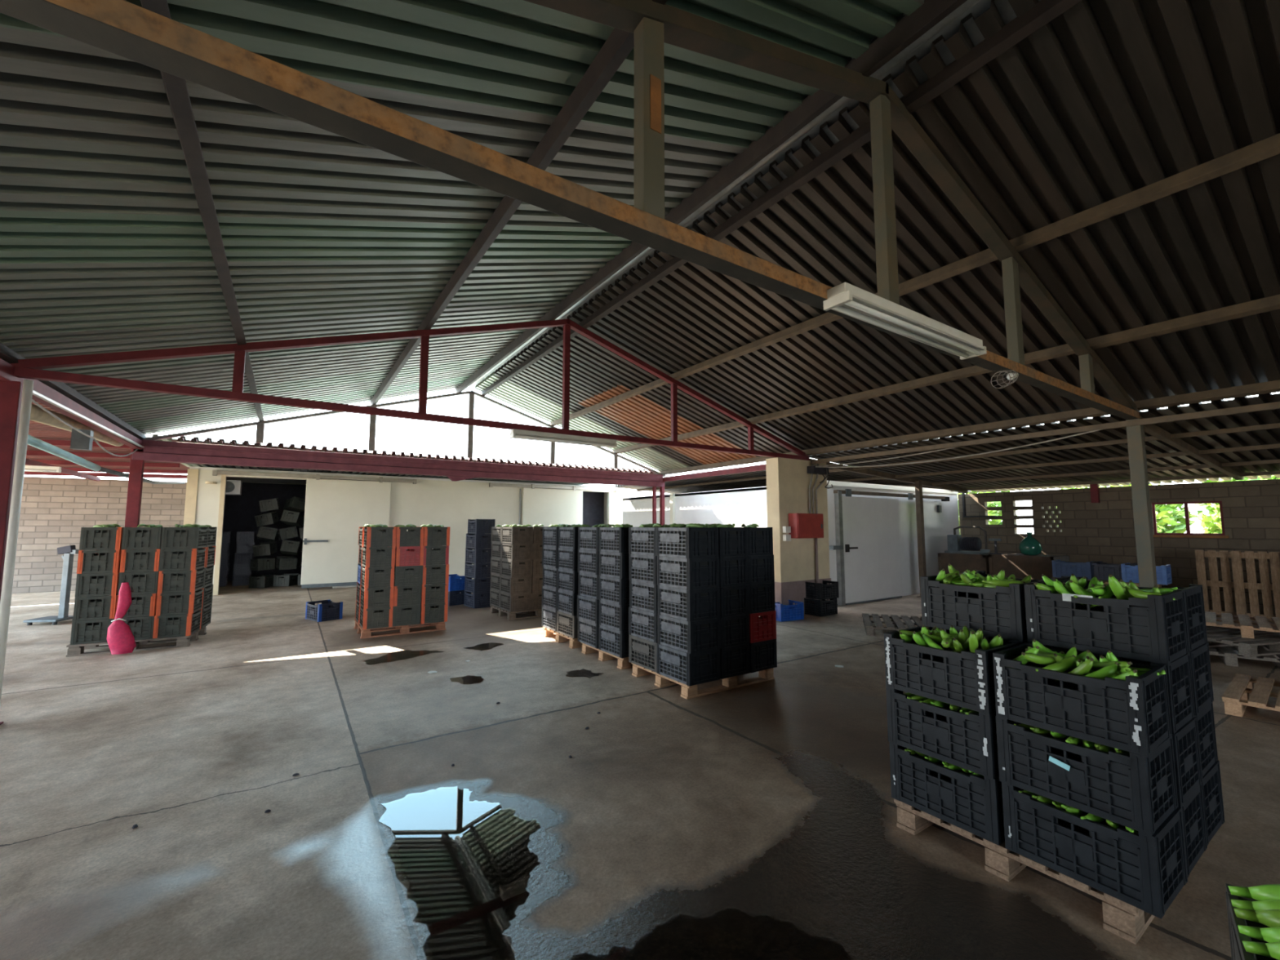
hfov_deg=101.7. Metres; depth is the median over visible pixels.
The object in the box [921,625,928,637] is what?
banana
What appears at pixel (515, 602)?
plastic crate
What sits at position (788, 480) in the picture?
wall pillar
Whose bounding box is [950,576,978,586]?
banana
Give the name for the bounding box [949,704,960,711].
banana
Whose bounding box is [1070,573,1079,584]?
banana
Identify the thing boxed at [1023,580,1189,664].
plastic crate
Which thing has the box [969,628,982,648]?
banana
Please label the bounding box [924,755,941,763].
banana
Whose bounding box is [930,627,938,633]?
banana
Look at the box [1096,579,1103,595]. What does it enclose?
banana
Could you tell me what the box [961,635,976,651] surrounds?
banana
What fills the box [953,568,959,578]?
banana
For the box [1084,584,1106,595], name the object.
banana
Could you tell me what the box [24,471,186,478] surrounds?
wall plate
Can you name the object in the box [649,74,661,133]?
rust patch
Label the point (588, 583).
plastic crate
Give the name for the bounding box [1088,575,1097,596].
banana
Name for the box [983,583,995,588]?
banana
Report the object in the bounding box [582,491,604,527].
lining
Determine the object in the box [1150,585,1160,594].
banana
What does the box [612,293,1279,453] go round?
purlin
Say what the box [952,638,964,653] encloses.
banana
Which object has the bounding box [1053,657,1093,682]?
banana
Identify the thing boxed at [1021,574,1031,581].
banana
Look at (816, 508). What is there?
conduit
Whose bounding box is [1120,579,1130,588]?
banana
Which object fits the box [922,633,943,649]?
banana
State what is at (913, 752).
banana
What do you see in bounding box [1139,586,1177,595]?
banana
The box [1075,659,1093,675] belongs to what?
banana
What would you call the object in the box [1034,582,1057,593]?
banana
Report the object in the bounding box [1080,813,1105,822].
banana
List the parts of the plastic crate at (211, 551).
corner post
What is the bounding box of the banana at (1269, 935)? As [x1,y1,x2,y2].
[1237,924,1279,942]
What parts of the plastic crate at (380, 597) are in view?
corner post, corner post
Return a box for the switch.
[937,505,942,512]
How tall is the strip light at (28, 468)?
0.110 m
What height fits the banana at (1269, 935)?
0.088 m
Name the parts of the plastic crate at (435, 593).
corner post, corner post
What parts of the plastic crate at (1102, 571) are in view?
corner post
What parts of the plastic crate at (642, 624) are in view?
corner post, corner post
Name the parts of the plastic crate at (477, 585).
corner post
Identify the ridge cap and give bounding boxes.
[468,0,1039,386]
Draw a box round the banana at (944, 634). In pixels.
[939,627,956,652]
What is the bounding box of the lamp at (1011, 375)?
[991,370,1018,388]
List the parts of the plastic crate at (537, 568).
corner post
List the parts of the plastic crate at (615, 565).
corner post, corner post, panel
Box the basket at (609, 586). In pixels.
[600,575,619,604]
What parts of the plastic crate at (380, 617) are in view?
corner post, corner post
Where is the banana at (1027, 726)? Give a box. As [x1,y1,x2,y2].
[1013,723,1034,731]
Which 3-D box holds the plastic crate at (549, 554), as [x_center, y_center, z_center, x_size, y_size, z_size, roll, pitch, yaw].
[-1.184,1.155,7.850,0.395,0.298,0.535,3,-6,-33]
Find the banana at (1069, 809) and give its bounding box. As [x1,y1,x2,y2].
[1061,804,1086,815]
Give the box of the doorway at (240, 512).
[220,482,306,581]
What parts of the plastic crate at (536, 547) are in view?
corner post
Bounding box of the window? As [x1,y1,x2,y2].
[1151,501,1229,537]
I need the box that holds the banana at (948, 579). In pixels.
[942,574,952,583]
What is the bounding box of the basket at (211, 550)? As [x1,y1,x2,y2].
[207,546,215,566]
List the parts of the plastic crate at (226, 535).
corner post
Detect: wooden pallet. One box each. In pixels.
[66,625,207,657]
[354,618,446,639]
[489,604,542,620]
[542,626,582,648]
[581,642,632,669]
[631,662,773,699]
[862,613,922,635]
[893,799,1155,944]
[1087,579,1161,587]
[1195,550,1279,622]
[1204,611,1279,638]
[1205,625,1279,657]
[1208,640,1279,668]
[1222,673,1279,716]
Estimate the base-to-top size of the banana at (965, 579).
0.117 m
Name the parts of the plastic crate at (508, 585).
corner post, panel, corner post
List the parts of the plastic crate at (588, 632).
corner post, corner post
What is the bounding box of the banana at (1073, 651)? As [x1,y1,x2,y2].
[1063,645,1076,657]
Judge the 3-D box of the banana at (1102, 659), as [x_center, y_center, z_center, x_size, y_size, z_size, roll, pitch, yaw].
[2.122,0.845,2.340,0.167,0.129,0.043,2,-5,-21]
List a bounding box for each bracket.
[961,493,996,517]
[1089,484,1100,502]
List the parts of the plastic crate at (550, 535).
corner post, corner post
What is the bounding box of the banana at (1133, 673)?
[1111,669,1137,679]
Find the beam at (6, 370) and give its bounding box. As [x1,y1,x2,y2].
[0,358,142,449]
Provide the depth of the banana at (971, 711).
2.61 m
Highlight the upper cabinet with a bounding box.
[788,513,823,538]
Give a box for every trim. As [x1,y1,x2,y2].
[170,437,654,474]
[183,468,622,595]
[670,480,958,524]
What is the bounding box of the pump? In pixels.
[944,525,990,554]
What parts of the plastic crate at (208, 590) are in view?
corner post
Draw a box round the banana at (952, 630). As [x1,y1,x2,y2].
[949,625,958,634]
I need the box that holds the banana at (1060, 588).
[1053,578,1084,605]
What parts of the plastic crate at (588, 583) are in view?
corner post, corner post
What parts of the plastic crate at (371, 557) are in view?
corner post, corner post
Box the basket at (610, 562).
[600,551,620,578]
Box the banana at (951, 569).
[947,563,959,577]
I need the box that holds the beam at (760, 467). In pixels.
[662,463,765,481]
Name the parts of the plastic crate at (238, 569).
corner post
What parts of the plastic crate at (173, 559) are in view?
corner post, corner post, corner post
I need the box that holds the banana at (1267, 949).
[1242,941,1279,959]
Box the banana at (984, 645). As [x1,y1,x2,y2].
[981,637,989,649]
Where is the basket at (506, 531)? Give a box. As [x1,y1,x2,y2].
[502,526,511,543]
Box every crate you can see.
[70,618,114,644]
[72,595,116,621]
[75,572,119,597]
[76,549,121,573]
[79,527,123,550]
[115,593,157,617]
[117,570,167,595]
[119,548,171,572]
[121,527,162,549]
[122,616,154,639]
[152,608,202,638]
[155,587,204,616]
[157,567,204,593]
[158,546,206,571]
[160,527,208,549]
[183,584,213,608]
[200,603,212,628]
[204,546,216,567]
[204,564,213,587]
[207,527,217,546]
[218,574,227,586]
[219,563,229,575]
[220,552,229,564]
[221,542,229,553]
[222,531,231,542]
[231,573,251,586]
[233,564,251,575]
[234,552,253,564]
[235,531,254,542]
[236,542,254,553]
[248,574,276,587]
[250,557,275,570]
[252,541,277,556]
[254,511,279,526]
[256,525,277,542]
[258,497,279,511]
[272,573,298,586]
[275,555,297,569]
[277,526,297,540]
[280,510,303,526]
[280,539,300,555]
[283,496,305,512]
[296,556,302,568]
[297,574,301,585]
[298,527,303,539]
[305,599,342,622]
[355,582,378,604]
[355,600,359,623]
[357,563,361,584]
[358,526,382,546]
[358,545,379,564]
[359,604,393,629]
[360,565,394,587]
[360,585,394,608]
[361,546,395,567]
[363,526,396,546]
[391,526,423,546]
[392,604,421,626]
[393,565,422,586]
[393,584,422,606]
[395,546,423,566]
[417,526,449,546]
[420,602,448,623]
[421,582,448,604]
[422,545,448,565]
[422,564,448,584]
[448,573,465,591]
[448,590,464,605]
[463,591,489,608]
[464,562,490,578]
[464,576,490,593]
[465,547,491,563]
[466,533,491,548]
[467,519,495,533]
[489,588,499,608]
[490,557,501,575]
[490,573,500,591]
[491,526,502,542]
[491,542,501,559]
[499,591,531,612]
[500,559,532,577]
[500,575,531,595]
[501,526,533,543]
[501,542,533,560]
[531,575,542,593]
[531,592,542,609]
[532,542,542,559]
[532,559,542,576]
[533,526,553,542]
[541,606,556,631]
[542,526,558,547]
[542,546,557,568]
[542,566,557,589]
[542,586,557,610]
[556,590,577,616]
[556,610,577,638]
[557,547,577,571]
[557,568,578,593]
[558,527,577,549]
[577,527,598,551]
[577,549,599,575]
[577,572,598,599]
[577,595,599,624]
[577,618,598,648]
[598,527,628,552]
[598,551,629,578]
[598,575,629,604]
[598,600,629,631]
[598,624,629,657]
[628,527,656,555]
[628,607,657,643]
[628,635,656,672]
[629,553,657,584]
[629,580,657,613]
[656,527,718,558]
[656,643,719,686]
[657,555,719,590]
[657,585,720,622]
[657,613,720,653]
[718,527,747,557]
[718,555,748,586]
[720,584,749,617]
[728,582,775,613]
[747,527,773,555]
[747,555,774,584]
[749,610,776,643]
[749,639,777,672]
[774,600,804,622]
[804,597,837,617]
[805,580,839,599]
[884,626,1020,715]
[885,686,1019,779]
[888,742,1020,845]
[920,575,1044,641]
[924,626,1048,651]
[959,570,1071,593]
[988,636,1008,642]
[992,642,1172,756]
[995,715,1177,835]
[1001,782,1187,919]
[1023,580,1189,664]
[1027,642,1195,733]
[1052,560,1094,579]
[1057,577,1207,652]
[1090,560,1137,581]
[1104,642,1213,715]
[1120,562,1172,584]
[1172,716,1202,806]
[1177,783,1207,877]
[1195,702,1217,777]
[1201,760,1225,845]
[1225,883,1276,959]
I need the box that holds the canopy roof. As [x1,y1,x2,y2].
[132,439,663,487]
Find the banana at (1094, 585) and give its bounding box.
[1091,583,1108,589]
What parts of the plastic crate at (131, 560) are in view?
corner post, corner post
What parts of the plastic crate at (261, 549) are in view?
corner post, corner post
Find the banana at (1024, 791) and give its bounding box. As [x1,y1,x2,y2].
[1017,790,1037,798]
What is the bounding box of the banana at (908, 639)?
[899,631,912,642]
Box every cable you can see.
[31,399,94,439]
[93,439,137,456]
[815,429,1102,467]
[817,446,959,466]
[819,468,827,483]
[824,475,832,488]
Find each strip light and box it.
[24,465,61,472]
[509,428,617,448]
[822,282,986,359]
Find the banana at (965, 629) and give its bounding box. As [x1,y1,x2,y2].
[962,625,969,639]
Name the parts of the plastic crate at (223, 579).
corner post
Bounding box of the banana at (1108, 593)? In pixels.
[1089,578,1118,608]
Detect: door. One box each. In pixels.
[212,470,417,588]
[488,482,617,526]
[826,488,949,605]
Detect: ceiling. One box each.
[0,0,924,434]
[25,398,189,470]
[145,433,659,484]
[189,466,622,488]
[475,0,1279,474]
[615,467,974,493]
[622,487,766,500]
[809,392,1279,492]
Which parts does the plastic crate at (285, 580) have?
corner post, corner post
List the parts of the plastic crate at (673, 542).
corner post, corner post, panel, corner post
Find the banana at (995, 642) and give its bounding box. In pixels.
[988,634,1000,648]
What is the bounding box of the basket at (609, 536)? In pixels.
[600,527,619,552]
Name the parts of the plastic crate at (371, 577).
corner post, corner post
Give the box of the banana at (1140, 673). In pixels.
[1114,670,1165,676]
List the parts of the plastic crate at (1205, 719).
corner post, corner post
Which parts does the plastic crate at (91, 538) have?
corner post, corner post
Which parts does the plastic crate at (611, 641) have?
corner post, corner post, panel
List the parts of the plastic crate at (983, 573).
corner post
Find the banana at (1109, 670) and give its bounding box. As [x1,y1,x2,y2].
[1084,662,1118,679]
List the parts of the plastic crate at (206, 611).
corner post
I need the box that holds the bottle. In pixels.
[1018,532,1042,555]
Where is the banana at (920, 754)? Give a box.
[915,751,928,756]
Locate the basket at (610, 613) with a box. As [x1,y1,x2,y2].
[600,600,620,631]
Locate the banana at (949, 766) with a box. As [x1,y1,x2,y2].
[943,763,961,770]
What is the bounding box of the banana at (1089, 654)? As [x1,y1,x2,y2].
[1086,649,1097,661]
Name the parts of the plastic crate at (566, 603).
corner post, corner post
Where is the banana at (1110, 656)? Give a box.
[1106,649,1118,661]
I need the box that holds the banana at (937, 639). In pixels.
[925,633,953,643]
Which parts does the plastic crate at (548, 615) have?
corner post, corner post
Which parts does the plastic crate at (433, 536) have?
corner post, corner post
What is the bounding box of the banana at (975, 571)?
[969,568,977,576]
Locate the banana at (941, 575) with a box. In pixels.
[934,568,945,582]
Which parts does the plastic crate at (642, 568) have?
corner post, corner post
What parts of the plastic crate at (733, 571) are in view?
corner post, corner post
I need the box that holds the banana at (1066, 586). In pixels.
[1062,582,1075,594]
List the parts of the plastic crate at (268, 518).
corner post, corner post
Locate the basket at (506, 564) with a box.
[502,559,511,577]
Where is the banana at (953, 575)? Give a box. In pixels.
[945,573,957,578]
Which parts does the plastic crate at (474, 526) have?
corner post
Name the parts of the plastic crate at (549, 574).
corner post, corner post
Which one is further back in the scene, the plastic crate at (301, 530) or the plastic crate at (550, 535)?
the plastic crate at (301, 530)
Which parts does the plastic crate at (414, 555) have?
corner post, corner post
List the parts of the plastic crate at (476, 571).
corner post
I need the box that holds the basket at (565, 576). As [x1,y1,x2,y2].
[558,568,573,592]
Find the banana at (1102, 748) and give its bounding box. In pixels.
[1093,743,1115,752]
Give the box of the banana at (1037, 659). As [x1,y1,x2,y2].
[1021,652,1056,665]
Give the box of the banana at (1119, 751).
[1114,747,1129,755]
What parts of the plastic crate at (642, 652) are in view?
corner post, corner post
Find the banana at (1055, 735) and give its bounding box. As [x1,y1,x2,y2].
[1050,731,1066,738]
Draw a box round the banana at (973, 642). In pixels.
[968,631,978,653]
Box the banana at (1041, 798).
[1031,795,1053,804]
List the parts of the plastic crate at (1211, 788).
corner post, corner post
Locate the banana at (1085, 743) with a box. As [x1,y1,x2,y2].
[1082,739,1094,748]
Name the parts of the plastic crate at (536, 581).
corner post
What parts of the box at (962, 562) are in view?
corner post, corner post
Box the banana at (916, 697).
[906,694,928,701]
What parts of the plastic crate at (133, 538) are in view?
corner post, corner post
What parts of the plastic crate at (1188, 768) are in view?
corner post, corner post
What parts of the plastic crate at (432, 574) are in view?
corner post, corner post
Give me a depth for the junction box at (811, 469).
10.07 m
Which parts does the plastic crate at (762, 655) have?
corner post, corner post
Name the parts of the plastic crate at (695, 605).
corner post, corner post, panel, corner post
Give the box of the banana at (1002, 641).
[999,635,1003,646]
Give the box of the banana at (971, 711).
[964,710,978,715]
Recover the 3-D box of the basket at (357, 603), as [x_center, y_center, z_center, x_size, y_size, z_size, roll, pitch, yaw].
[-4.328,2.102,8.389,0.389,0.296,0.529,3,-6,-34]
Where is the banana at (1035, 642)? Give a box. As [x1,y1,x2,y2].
[1032,639,1057,653]
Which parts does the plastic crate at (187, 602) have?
corner post, corner post, corner post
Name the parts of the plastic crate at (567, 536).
corner post, corner post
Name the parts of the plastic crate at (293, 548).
corner post, corner post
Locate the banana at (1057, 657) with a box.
[1053,653,1076,669]
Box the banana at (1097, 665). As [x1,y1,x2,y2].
[1074,660,1132,671]
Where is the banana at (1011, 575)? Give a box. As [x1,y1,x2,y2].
[1007,573,1015,580]
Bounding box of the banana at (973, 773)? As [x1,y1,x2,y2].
[968,770,984,777]
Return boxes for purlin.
[0,342,146,439]
[26,450,130,458]
[32,459,180,467]
[40,439,131,448]
[64,467,187,473]
[140,0,264,421]
[369,0,667,404]
[455,0,967,392]
[480,0,1081,395]
[549,133,1279,426]
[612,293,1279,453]
[636,422,1279,491]
[658,379,1279,475]
[836,443,1279,481]
[892,459,1279,486]
[951,471,1279,491]
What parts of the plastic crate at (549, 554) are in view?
corner post, corner post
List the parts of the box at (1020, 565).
corner post, corner post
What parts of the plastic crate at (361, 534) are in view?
corner post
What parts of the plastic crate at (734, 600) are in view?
corner post, corner post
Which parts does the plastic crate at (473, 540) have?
corner post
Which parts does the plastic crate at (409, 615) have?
corner post, corner post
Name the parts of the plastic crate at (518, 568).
corner post, panel, corner post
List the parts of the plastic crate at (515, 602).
corner post, panel, corner post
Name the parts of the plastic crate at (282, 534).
corner post, corner post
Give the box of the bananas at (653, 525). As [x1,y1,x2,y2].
[93,523,759,527]
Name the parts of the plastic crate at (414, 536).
corner post, corner post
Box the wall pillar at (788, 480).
[765,457,830,582]
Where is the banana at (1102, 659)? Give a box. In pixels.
[1099,654,1116,677]
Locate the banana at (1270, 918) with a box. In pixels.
[1234,907,1279,927]
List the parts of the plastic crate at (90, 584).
corner post, corner post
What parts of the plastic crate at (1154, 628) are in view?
corner post, corner post, corner post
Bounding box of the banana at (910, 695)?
[903,693,915,697]
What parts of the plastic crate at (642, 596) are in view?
corner post, corner post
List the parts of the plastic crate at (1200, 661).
corner post, corner post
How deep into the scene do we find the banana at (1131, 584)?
2.62 m
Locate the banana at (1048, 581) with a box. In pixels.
[1040,573,1053,586]
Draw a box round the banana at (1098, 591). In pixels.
[1089,586,1106,595]
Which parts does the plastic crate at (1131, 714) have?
corner post, corner post, corner post, corner post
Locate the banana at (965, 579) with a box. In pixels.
[959,572,975,586]
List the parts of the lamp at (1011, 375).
bulb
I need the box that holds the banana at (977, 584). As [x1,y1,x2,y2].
[968,582,987,586]
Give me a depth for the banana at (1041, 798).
2.36 m
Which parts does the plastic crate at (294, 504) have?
corner post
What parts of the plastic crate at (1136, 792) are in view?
corner post, corner post, corner post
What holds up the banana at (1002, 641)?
in the plastic crate at (964, 679)
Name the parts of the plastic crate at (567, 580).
corner post, corner post, panel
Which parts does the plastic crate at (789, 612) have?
corner post, corner post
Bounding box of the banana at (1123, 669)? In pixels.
[1117,666,1131,674]
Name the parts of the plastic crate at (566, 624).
corner post, corner post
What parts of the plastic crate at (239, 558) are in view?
corner post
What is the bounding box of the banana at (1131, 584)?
[1128,580,1139,590]
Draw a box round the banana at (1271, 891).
[1227,884,1279,901]
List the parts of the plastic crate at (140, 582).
corner post, corner post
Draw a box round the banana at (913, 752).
[904,748,916,754]
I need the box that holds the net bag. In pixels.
[106,582,136,654]
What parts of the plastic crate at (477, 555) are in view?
corner post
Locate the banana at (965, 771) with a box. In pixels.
[960,767,970,773]
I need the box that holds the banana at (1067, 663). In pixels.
[1035,654,1075,671]
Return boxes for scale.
[22,545,79,625]
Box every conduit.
[32,390,144,448]
[808,463,813,513]
[812,463,818,513]
[814,537,818,582]
[815,464,827,513]
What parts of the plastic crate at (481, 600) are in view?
corner post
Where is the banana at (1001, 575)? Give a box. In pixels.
[996,568,1004,580]
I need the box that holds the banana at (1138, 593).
[1124,586,1160,599]
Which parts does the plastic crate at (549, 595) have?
corner post, corner post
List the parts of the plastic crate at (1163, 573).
corner post, corner post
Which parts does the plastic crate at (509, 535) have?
corner post, corner post, panel, corner post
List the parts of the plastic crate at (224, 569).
corner post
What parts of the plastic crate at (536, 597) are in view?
corner post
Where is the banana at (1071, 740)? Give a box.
[1065,736,1082,744]
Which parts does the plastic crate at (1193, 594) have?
corner post, corner post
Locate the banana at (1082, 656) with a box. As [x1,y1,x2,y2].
[1075,650,1086,662]
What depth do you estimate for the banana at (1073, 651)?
2.46 m
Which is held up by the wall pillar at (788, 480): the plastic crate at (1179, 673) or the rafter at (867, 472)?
the rafter at (867, 472)
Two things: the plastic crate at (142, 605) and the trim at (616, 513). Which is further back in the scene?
the trim at (616, 513)
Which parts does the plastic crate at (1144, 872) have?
corner post, corner post, corner post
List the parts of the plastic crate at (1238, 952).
corner post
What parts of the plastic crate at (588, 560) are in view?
corner post, corner post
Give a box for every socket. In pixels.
[782,526,791,533]
[782,534,791,541]
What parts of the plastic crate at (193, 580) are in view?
corner post, corner post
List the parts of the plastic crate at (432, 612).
corner post, corner post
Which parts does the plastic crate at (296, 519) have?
corner post, corner post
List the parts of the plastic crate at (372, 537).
corner post, corner post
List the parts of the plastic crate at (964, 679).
corner post, corner post, corner post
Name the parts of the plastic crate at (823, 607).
corner post, corner post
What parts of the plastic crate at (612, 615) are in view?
corner post, corner post, panel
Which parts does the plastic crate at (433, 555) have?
corner post, corner post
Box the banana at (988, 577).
[986,573,991,580]
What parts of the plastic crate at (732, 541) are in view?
corner post, corner post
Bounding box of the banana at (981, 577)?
[974,572,986,580]
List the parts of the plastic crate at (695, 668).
corner post, corner post, panel, corner post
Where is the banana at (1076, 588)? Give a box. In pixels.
[1068,579,1095,597]
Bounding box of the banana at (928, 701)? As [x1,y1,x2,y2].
[919,698,937,705]
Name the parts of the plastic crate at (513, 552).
corner post, panel, corner post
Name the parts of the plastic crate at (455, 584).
corner post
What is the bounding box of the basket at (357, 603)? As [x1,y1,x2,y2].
[355,601,359,622]
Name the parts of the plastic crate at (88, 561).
corner post, corner post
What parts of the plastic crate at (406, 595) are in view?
corner post, corner post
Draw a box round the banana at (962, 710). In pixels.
[959,707,970,713]
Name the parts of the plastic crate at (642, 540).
corner post, corner post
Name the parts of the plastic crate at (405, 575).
corner post, corner post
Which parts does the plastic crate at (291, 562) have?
corner post, corner post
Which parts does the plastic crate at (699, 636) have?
corner post, corner post, panel, corner post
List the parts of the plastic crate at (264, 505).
corner post, corner post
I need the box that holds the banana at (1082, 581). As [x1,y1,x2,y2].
[1077,576,1086,588]
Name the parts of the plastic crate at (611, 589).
corner post, corner post, panel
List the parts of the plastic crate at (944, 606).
corner post, corner post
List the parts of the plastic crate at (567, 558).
corner post, corner post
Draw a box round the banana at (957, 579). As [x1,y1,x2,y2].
[940,577,962,584]
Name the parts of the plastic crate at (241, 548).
corner post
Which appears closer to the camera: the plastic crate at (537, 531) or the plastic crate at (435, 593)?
the plastic crate at (435, 593)
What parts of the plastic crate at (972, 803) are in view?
corner post, corner post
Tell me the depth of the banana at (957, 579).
3.19 m
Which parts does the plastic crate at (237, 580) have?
corner post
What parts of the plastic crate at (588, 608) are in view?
corner post, corner post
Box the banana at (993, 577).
[991,574,1000,580]
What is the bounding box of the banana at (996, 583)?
[982,579,1025,586]
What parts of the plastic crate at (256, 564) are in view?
corner post, corner post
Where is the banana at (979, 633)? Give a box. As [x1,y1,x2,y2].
[968,627,982,650]
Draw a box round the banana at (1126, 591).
[1121,586,1132,599]
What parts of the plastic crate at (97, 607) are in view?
corner post, corner post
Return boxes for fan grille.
[225,481,235,492]
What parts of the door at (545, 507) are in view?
door rail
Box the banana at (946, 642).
[941,636,954,648]
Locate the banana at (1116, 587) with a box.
[1108,573,1128,599]
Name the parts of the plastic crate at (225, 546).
corner post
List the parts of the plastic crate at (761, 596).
corner post, panel, corner post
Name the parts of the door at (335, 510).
door rail, handle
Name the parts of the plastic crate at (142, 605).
corner post, corner post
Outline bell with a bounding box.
[204,481,217,484]
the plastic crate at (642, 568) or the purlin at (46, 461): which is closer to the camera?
the plastic crate at (642, 568)
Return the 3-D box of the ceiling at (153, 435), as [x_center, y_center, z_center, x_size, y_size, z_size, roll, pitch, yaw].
[-6.127,-0.180,15.185,11.076,0.122,8.880,3,-6,-34]
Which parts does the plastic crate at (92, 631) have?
corner post, corner post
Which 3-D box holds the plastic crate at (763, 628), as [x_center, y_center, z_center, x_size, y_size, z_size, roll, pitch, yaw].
[1.157,1.565,5.718,0.395,0.298,0.535,3,-6,-34]
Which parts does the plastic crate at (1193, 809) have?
corner post, corner post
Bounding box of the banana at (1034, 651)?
[1007,645,1039,668]
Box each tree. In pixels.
[957,490,1021,532]
[1049,483,1196,533]
[1189,475,1279,533]
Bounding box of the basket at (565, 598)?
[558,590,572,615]
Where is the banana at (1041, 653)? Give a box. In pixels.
[1027,646,1060,658]
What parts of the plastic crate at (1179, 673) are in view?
corner post, corner post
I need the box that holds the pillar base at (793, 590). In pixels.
[774,577,831,606]
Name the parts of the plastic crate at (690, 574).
corner post, corner post, panel, corner post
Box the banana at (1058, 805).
[1052,800,1066,808]
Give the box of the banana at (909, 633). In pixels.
[897,630,931,637]
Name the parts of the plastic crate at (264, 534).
corner post, corner post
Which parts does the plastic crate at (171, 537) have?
corner post, corner post, corner post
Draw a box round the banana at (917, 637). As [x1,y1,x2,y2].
[912,631,930,647]
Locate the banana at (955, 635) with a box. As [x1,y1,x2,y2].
[929,631,958,639]
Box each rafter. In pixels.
[25,458,100,480]
[809,457,968,493]
[1140,416,1243,479]
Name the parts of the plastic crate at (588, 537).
corner post, corner post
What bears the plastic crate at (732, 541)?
on the plastic crate at (733, 571)
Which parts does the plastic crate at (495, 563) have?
corner post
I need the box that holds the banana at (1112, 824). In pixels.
[1106,819,1119,829]
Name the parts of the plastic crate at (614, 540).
corner post, corner post, panel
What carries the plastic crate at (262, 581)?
on the floor
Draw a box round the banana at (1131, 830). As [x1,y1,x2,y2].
[1124,826,1138,834]
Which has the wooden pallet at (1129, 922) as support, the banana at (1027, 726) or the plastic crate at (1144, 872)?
the plastic crate at (1144, 872)
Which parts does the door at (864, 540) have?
post, handle, door rail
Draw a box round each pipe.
[27,434,101,471]
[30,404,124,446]
[98,466,185,484]
[519,488,520,524]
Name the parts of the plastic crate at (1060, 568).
corner post, corner post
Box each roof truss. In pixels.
[0,0,1140,419]
[9,318,809,460]
[142,390,666,476]
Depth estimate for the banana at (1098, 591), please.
2.55 m
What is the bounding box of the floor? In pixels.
[0,581,1279,959]
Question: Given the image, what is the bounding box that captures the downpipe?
[0,379,33,703]
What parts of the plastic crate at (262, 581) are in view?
corner post, corner post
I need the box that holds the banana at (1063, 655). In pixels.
[1038,649,1066,656]
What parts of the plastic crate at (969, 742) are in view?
corner post, corner post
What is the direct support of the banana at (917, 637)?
in the plastic crate at (964, 679)
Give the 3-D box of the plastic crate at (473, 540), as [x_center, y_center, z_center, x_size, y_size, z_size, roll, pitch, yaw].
[-3.340,1.268,10.878,0.395,0.298,0.535,4,-7,-39]
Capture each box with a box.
[70,428,93,450]
[807,465,829,475]
[937,552,990,574]
[988,553,1069,579]
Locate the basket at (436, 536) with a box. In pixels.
[426,527,447,546]
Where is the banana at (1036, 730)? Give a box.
[1030,726,1050,735]
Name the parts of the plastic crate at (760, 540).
corner post, corner post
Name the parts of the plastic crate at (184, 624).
corner post, corner post, corner post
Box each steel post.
[0,380,22,724]
[124,448,144,527]
[652,486,656,523]
[659,481,664,525]
[915,480,926,597]
[1125,417,1157,587]
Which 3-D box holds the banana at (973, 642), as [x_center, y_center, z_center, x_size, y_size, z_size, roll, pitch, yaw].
[1.723,0.851,2.689,0.040,0.163,0.158,-3,-6,34]
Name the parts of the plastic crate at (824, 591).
corner post, corner post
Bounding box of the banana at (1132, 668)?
[1128,666,1165,672]
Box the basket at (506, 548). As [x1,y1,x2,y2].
[502,542,511,559]
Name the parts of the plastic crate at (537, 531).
corner post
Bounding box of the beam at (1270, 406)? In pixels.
[810,401,1279,463]
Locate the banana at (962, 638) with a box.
[957,629,966,644]
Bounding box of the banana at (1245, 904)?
[1231,899,1279,911]
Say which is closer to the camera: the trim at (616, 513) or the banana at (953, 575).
the banana at (953, 575)
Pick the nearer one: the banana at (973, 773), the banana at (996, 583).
the banana at (973, 773)
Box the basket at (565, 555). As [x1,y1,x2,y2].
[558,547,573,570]
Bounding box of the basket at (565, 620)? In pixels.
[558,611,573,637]
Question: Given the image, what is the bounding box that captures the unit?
[225,480,242,495]
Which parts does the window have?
sill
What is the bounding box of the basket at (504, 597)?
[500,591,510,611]
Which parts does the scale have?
knob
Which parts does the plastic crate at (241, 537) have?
corner post, corner post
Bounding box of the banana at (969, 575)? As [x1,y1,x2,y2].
[964,570,982,582]
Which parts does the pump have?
plate, motor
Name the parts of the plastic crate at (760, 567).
corner post, corner post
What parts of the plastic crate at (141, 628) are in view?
corner post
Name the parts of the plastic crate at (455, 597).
corner post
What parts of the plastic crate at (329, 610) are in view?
corner post, corner post, corner post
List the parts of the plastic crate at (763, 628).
corner post, corner post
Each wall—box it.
[12,476,186,593]
[195,469,611,594]
[622,485,959,595]
[957,479,1279,615]
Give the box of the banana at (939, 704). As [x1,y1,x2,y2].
[930,700,950,707]
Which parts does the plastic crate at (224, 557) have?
corner post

